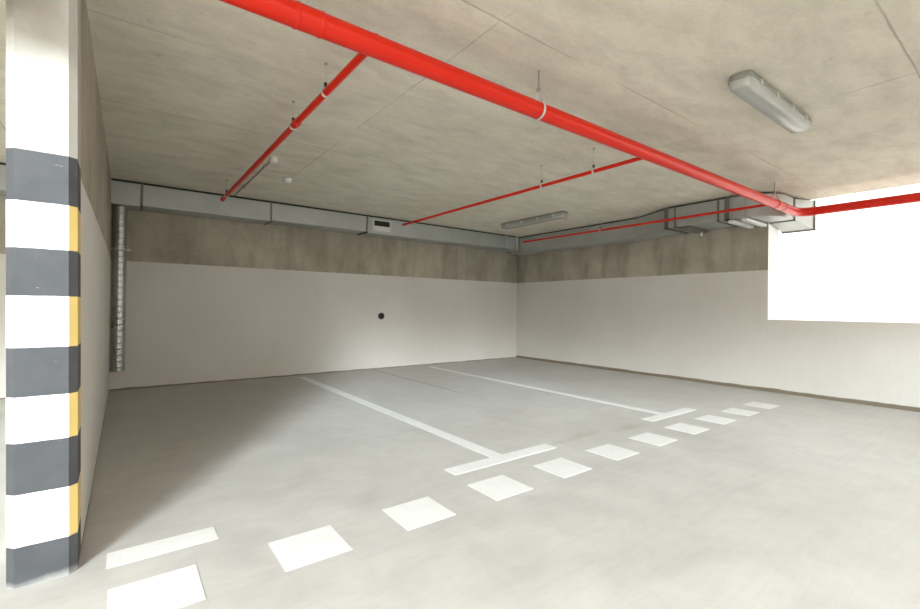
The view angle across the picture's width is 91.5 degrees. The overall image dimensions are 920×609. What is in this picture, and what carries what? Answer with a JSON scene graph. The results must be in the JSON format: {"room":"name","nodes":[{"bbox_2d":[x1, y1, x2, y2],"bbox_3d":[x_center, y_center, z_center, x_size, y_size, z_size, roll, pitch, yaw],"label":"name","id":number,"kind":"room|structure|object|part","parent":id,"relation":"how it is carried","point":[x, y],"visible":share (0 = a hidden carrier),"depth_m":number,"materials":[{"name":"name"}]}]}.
{"room":"parking garage","nodes":[
{"label":"parking garage","id":0,"kind":"room"},
{"bbox_2d":[81,0,111,546],"bbox_3d":[-3.370,-0.229,4.053,0.260,2.800,4.930,1,0,-37],"label":"wall","id":1,"kind":"structure","parent":0,"point":[96,208],"depth_m":2.75,"materials":[{"name":"paint"}]},
{"bbox_2d":[0,195,516,398],"bbox_3d":[-3.953,-0.217,6.858,13.950,2.800,0.250,1,0,-37],"label":"wall","id":2,"kind":"structure","parent":0,"point":[208,300],"depth_m":7.52,"materials":[{"name":"paint"}]},
{"bbox_2d":[378,313,383,318],"bbox_3d":[-1.500,0.220,8.545,0.129,0.130,0.014,1,0,-37],"label":"pipe stub","id":3,"kind":"object","parent":2,"relation":"attached to","point":[381,315],"visible":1,"depth_m":8.54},
{"bbox_2d":[0,357,919,608],"bbox_3d":[0.381,1.264,0.747,13.540,0.150,14.730,1,0,-37],"label":"floor","id":4,"kind":"structure","parent":0,"point":[802,502],"depth_m":2.84,"materials":[{"name":"concrete"}]},
{"bbox_2d":[6,0,80,588],"bbox_3d":[-1.834,-0.226,1.985,0.261,2.800,0.220,1,0,-37],"label":"pillar","id":5,"kind":"structure","parent":4,"relation":"on","point":[43,37],"depth_m":1.90,"materials":[{"name":"paint"}]},
{"bbox_2d":[107,564,205,608],"bbox_3d":[-1.236,1.177,1.823,0.315,0.002,0.296,1,0,-37],"label":"floor marking","id":6,"kind":"object","parent":4,"relation":"on","point":[175,589],"depth_m":1.83,"materials":[{"name":"white paint"}]},
{"bbox_2d":[106,527,217,568],"bbox_3d":[-1.442,1.178,2.189,0.445,0.002,0.150,1,0,-37],"label":"parking line","id":7,"kind":"object","parent":4,"relation":"on","point":[139,552],"visible":1,"depth_m":2.17,"materials":[{"name":"white paint"}]},
{"bbox_2d":[268,525,351,571],"bbox_3d":[-0.736,1.185,2.200,0.315,0.002,0.296,1,0,-37],"label":"floor marking","id":8,"kind":"object","parent":4,"relation":"on","point":[299,550],"depth_m":2.19,"materials":[{"name":"white paint"}]},
{"bbox_2d":[383,496,455,530],"bbox_3d":[-0.237,1.193,2.577,0.315,0.002,0.296,1,0,-37],"label":"floor marking","id":9,"kind":"object","parent":4,"relation":"on","point":[420,512],"depth_m":2.57,"materials":[{"name":"white paint"}]},
{"bbox_2d":[298,377,555,474],"bbox_3d":[-1.105,1.202,5.455,1.070,0.002,4.965,1,0,-37],"label":"parking line","id":10,"kind":"object","parent":4,"relation":"on","point":[495,458],"visible":1,"depth_m":3.82,"materials":[{"name":"white paint"}]},
{"bbox_2d":[468,475,532,500],"bbox_3d":[0.262,1.201,2.954,0.315,0.002,0.296,1,0,-37],"label":"floor marking","id":11,"kind":"object","parent":4,"relation":"on","point":[499,487],"depth_m":2.94,"materials":[{"name":"white paint"}]},
{"bbox_2d":[430,366,695,421],"bbox_3d":[0.933,1.234,6.965,0.962,0.002,4.910,1,0,-37],"label":"parking line","id":12,"kind":"object","parent":4,"relation":"on","point":[660,415],"visible":1,"depth_m":5.53,"materials":[{"name":"white paint"}]},
{"bbox_2d":[534,458,591,477],"bbox_3d":[0.761,1.208,3.330,0.315,0.002,0.296,1,0,-37],"label":"floor marking","id":13,"kind":"object","parent":4,"relation":"on","point":[561,467],"depth_m":3.32,"materials":[{"name":"white paint"}]},
{"bbox_2d":[586,444,638,459],"bbox_3d":[1.260,1.216,3.707,0.315,0.002,0.296,1,0,-37],"label":"floor marking","id":14,"kind":"object","parent":4,"relation":"on","point":[614,452],"depth_m":3.70,"materials":[{"name":"white paint"}]},
{"bbox_2d":[630,432,676,445],"bbox_3d":[1.760,1.224,4.084,0.315,0.002,0.296,1,0,-37],"label":"floor marking","id":15,"kind":"object","parent":4,"relation":"on","point":[650,438],"depth_m":4.07,"materials":[{"name":"white paint"}]},
{"bbox_2d":[664,423,708,433],"bbox_3d":[2.259,1.231,4.461,0.315,0.002,0.296,1,0,-37],"label":"floor marking","id":16,"kind":"object","parent":4,"relation":"on","point":[687,428],"depth_m":4.45,"materials":[{"name":"white paint"}]},
{"bbox_2d":[695,415,735,424],"bbox_3d":[2.758,1.239,4.838,0.315,0.002,0.296,1,0,-37],"label":"floor marking","id":17,"kind":"object","parent":4,"relation":"on","point":[710,418],"depth_m":4.83,"materials":[{"name":"white paint"}]},
{"bbox_2d":[722,408,759,415],"bbox_3d":[3.257,1.247,5.215,0.315,0.002,0.296,1,0,-37],"label":"floor marking","id":18,"kind":"object","parent":4,"relation":"on","point":[730,410],"depth_m":5.21,"materials":[{"name":"white paint"}]},
{"bbox_2d":[743,402,778,408],"bbox_3d":[3.756,1.254,5.592,0.315,0.002,0.296,1,0,-37],"label":"floor marking","id":19,"kind":"object","parent":4,"relation":"on","point":[755,404],"depth_m":5.57,"materials":[{"name":"white paint"}]},
{"bbox_2d":[0,0,919,236],"bbox_3d":[-0.473,-1.760,2.322,14.000,0.300,11.680,1,0,-37],"label":"ceiling","id":20,"kind":"structure","parent":0,"point":[192,93],"depth_m":3.53,"materials":[{"name":"concrete"}]},
{"bbox_2d":[0,162,5,194],"bbox_3d":[-6.982,-1.500,4.091,5.550,0.331,0.372,1,0,-37],"label":"duct","id":21,"kind":"object","parent":20,"relation":"attached to","point":[2,165],"visible":0.02,"depth_m":5.17,"materials":[{"name":"metal"}]},
{"bbox_2d":[235,157,277,195],"bbox_3d":[-2.652,-1.587,5.727,0.080,0.048,2.100,1,0,-37],"label":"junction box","id":22,"kind":"object","parent":20,"relation":"attached to","point":[272,159],"visible":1,"depth_m":5.34,"materials":[{"name":"white plastic"}]},
{"bbox_2d":[283,177,291,182],"bbox_3d":[-2.204,-1.579,5.726,0.116,0.054,0.116,1,0,-37],"label":"smoke detector","id":23,"kind":"object","parent":20,"relation":"attached to","point":[285,179],"visible":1,"depth_m":5.69,"materials":[{"name":"white plastic"}]},
{"bbox_2d":[289,101,296,129],"bbox_3d":[-1.321,-1.496,3.555,0.057,0.228,0.022,1,0,-37],"label":"hanger","id":24,"kind":"object","parent":20,"relation":"hanging from","point":[293,102],"visible":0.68,"depth_m":3.55,"materials":[{"name":"grey metal"}]},
{"bbox_2d":[111,178,518,251],"bbox_3d":[-1.668,-1.419,8.092,7.326,0.331,0.391,1,0,-37],"label":"duct","id":25,"kind":"object","parent":20,"relation":"attached to","point":[138,196],"visible":0.97,"depth_m":7.11,"materials":[{"name":"metal"}]},
{"bbox_2d":[110,205,130,371],"bbox_3d":[-4.588,-0.209,5.996,0.330,2.180,0.221,0,0,32],"label":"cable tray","id":26,"kind":"object","parent":25,"relation":"attached to","point":[119,249],"visible":1,"depth_m":5.88,"materials":[{"name":"metal"}]},
{"bbox_2d":[371,219,391,233],"bbox_3d":[-1.403,-1.407,8.062,0.410,0.220,0.014,1,0,-37],"label":"vent grille","id":27,"kind":"object","parent":25,"relation":"attached to","point":[378,226],"depth_m":8.05,"materials":[{"name":"white plastic"}]},
{"bbox_2d":[321,63,329,97],"bbox_3d":[-0.897,-1.496,2.992,0.057,0.228,0.022,1,0,-37],"label":"hanger","id":28,"kind":"object","parent":20,"relation":"hanging from","point":[325,64],"visible":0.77,"depth_m":2.99,"materials":[{"name":"grey metal"}]},
{"bbox_2d":[220,33,378,201],"bbox_3d":[-1.821,-1.412,4.214,0.068,0.068,4.576,1,0,-37],"label":"pipe","id":29,"kind":"object","parent":28,"relation":"hanging from","point":[358,58],"visible":0.8,"depth_m":3.27,"materials":[{"name":"red metal"}]},
{"bbox_2d":[501,211,567,229],"bbox_3d":[1.298,-1.502,8.070,0.170,0.103,1.549,1,0,-37],"label":"light","id":30,"kind":"object","parent":20,"relation":"attached to","point":[561,214],"visible":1,"depth_m":7.95,"materials":[{"name":"grey plastic"}]},
{"bbox_2d":[504,214,565,225],"bbox_3d":[1.298,-1.506,8.070,0.120,0.002,1.464,1,0,-37],"label":"tray","id":31,"kind":"object","parent":30,"relation":"on","point":[546,217],"depth_m":7.95,"materials":[{"name":"white plastic"}]},
{"bbox_2d":[532,71,545,120],"bbox_3d":[0.536,-1.427,3.060,0.026,0.334,0.126,1,0,-37],"label":"hanger","id":32,"kind":"object","parent":20,"relation":"hanging from","point":[538,88],"visible":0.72,"depth_m":3.05,"materials":[{"name":"metal"}]},
{"bbox_3d":[0.537,-1.527,3.061,0.012,0.134,0.011,1,0,-37],"label":"threaded rod","id":33,"kind":"part","parent":32,"relation":"part of","materials":[{"name":"metal"}]},
{"bbox_2d":[219,0,919,216],"bbox_3d":[1.889,-1.320,1.256,10.496,0.119,4.630,1,0,-37],"label":"pipe","id":34,"kind":"object","parent":32,"relation":"hanging from","point":[297,15],"visible":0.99,"depth_m":2.72,"materials":[{"name":"red metal"}]},
{"bbox_2d":[591,148,594,173],"bbox_3d":[1.348,-1.447,4.524,0.048,0.258,0.022,1,0,-37],"label":"hanger","id":35,"kind":"object","parent":20,"relation":"hanging from","point":[593,165],"visible":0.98,"depth_m":4.52,"materials":[{"name":"grey metal"}]},
{"bbox_2d":[402,157,642,225],"bbox_3d":[0.382,-1.344,5.802,0.055,0.055,4.456,1,0,-37],"label":"pipe","id":36,"kind":"object","parent":35,"relation":"hanging from","point":[635,159],"visible":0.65,"depth_m":5.13,"materials":[{"name":"red metal"}]},
{"bbox_2d":[511,194,815,254],"bbox_3d":[3.028,-1.313,8.359,1.273,0.442,5.504,1,0,-37],"label":"duct","id":37,"kind":"object","parent":20,"relation":"attached to","point":[785,223],"visible":0.9,"depth_m":6.96,"materials":[{"name":"metal"}]},
{"bbox_3d":[3.682,-1.180,7.064,0.600,0.039,0.160,1,0,-37],"label":"underside plate","id":38,"kind":"part","parent":37,"relation":"part of","materials":[{"name":"metal"}]},
{"bbox_3d":[4.074,-1.160,6.495,0.700,0.040,0.070,1,0,-37],"label":"support rail","id":39,"kind":"part","parent":37,"relation":"part of","materials":[{"name":"metal"}]},
{"bbox_3d":[4.176,-1.160,6.359,0.700,0.040,0.070,1,0,-37],"label":"support rail","id":40,"kind":"part","parent":37,"relation":"part of","materials":[{"name":"metal"}]},
{"bbox_2d":[772,199,813,232],"bbox_3d":[4.855,-1.308,6.558,0.480,0.418,0.400,1,0,-37],"label":"outlet","id":41,"kind":"object","parent":37,"relation":"attached to","point":[804,223],"depth_m":6.50,"materials":[{"name":"silver metal"}]},
{"bbox_2d":[728,70,811,132],"bbox_3d":[2.400,-1.521,3.433,1.270,0.103,0.170,1,0,-37],"label":"light","id":42,"kind":"object","parent":20,"relation":"attached to","point":[746,85],"visible":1,"depth_m":3.34,"materials":[{"name":"grey plastic"}]},
{"bbox_2d":[770,182,780,208],"bbox_3d":[3.964,-1.374,5.649,0.026,0.334,0.126,1,0,-37],"label":"hanger","id":43,"kind":"object","parent":20,"relation":"hanging from","point":[774,182],"visible":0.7,"depth_m":5.64,"materials":[{"name":"metal"}]},
{"bbox_3d":[2.488,-1.418,7.953,0.045,0.248,0.022,1,0,-37],"label":"hanger","id":44,"kind":"object","parent":20,"relation":"hanging from","visible":0},
{"bbox_2d":[523,204,765,242],"bbox_3d":[2.721,-1.316,7.643,0.051,0.051,4.576,1,0,-37],"label":"pipe","id":45,"kind":"object","parent":44,"relation":"hanging from","point":[759,205],"visible":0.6,"depth_m":7.09,"materials":[{"name":"red metal"}]},
{"bbox_2d":[516,223,919,411],"bbox_3d":[5.963,-0.125,4.959,0.410,2.800,14.730,1,0,-37],"label":"wall","id":46,"kind":"structure","parent":0,"point":[691,306],"depth_m":7.27,"materials":[{"name":"paint"}]}
]}

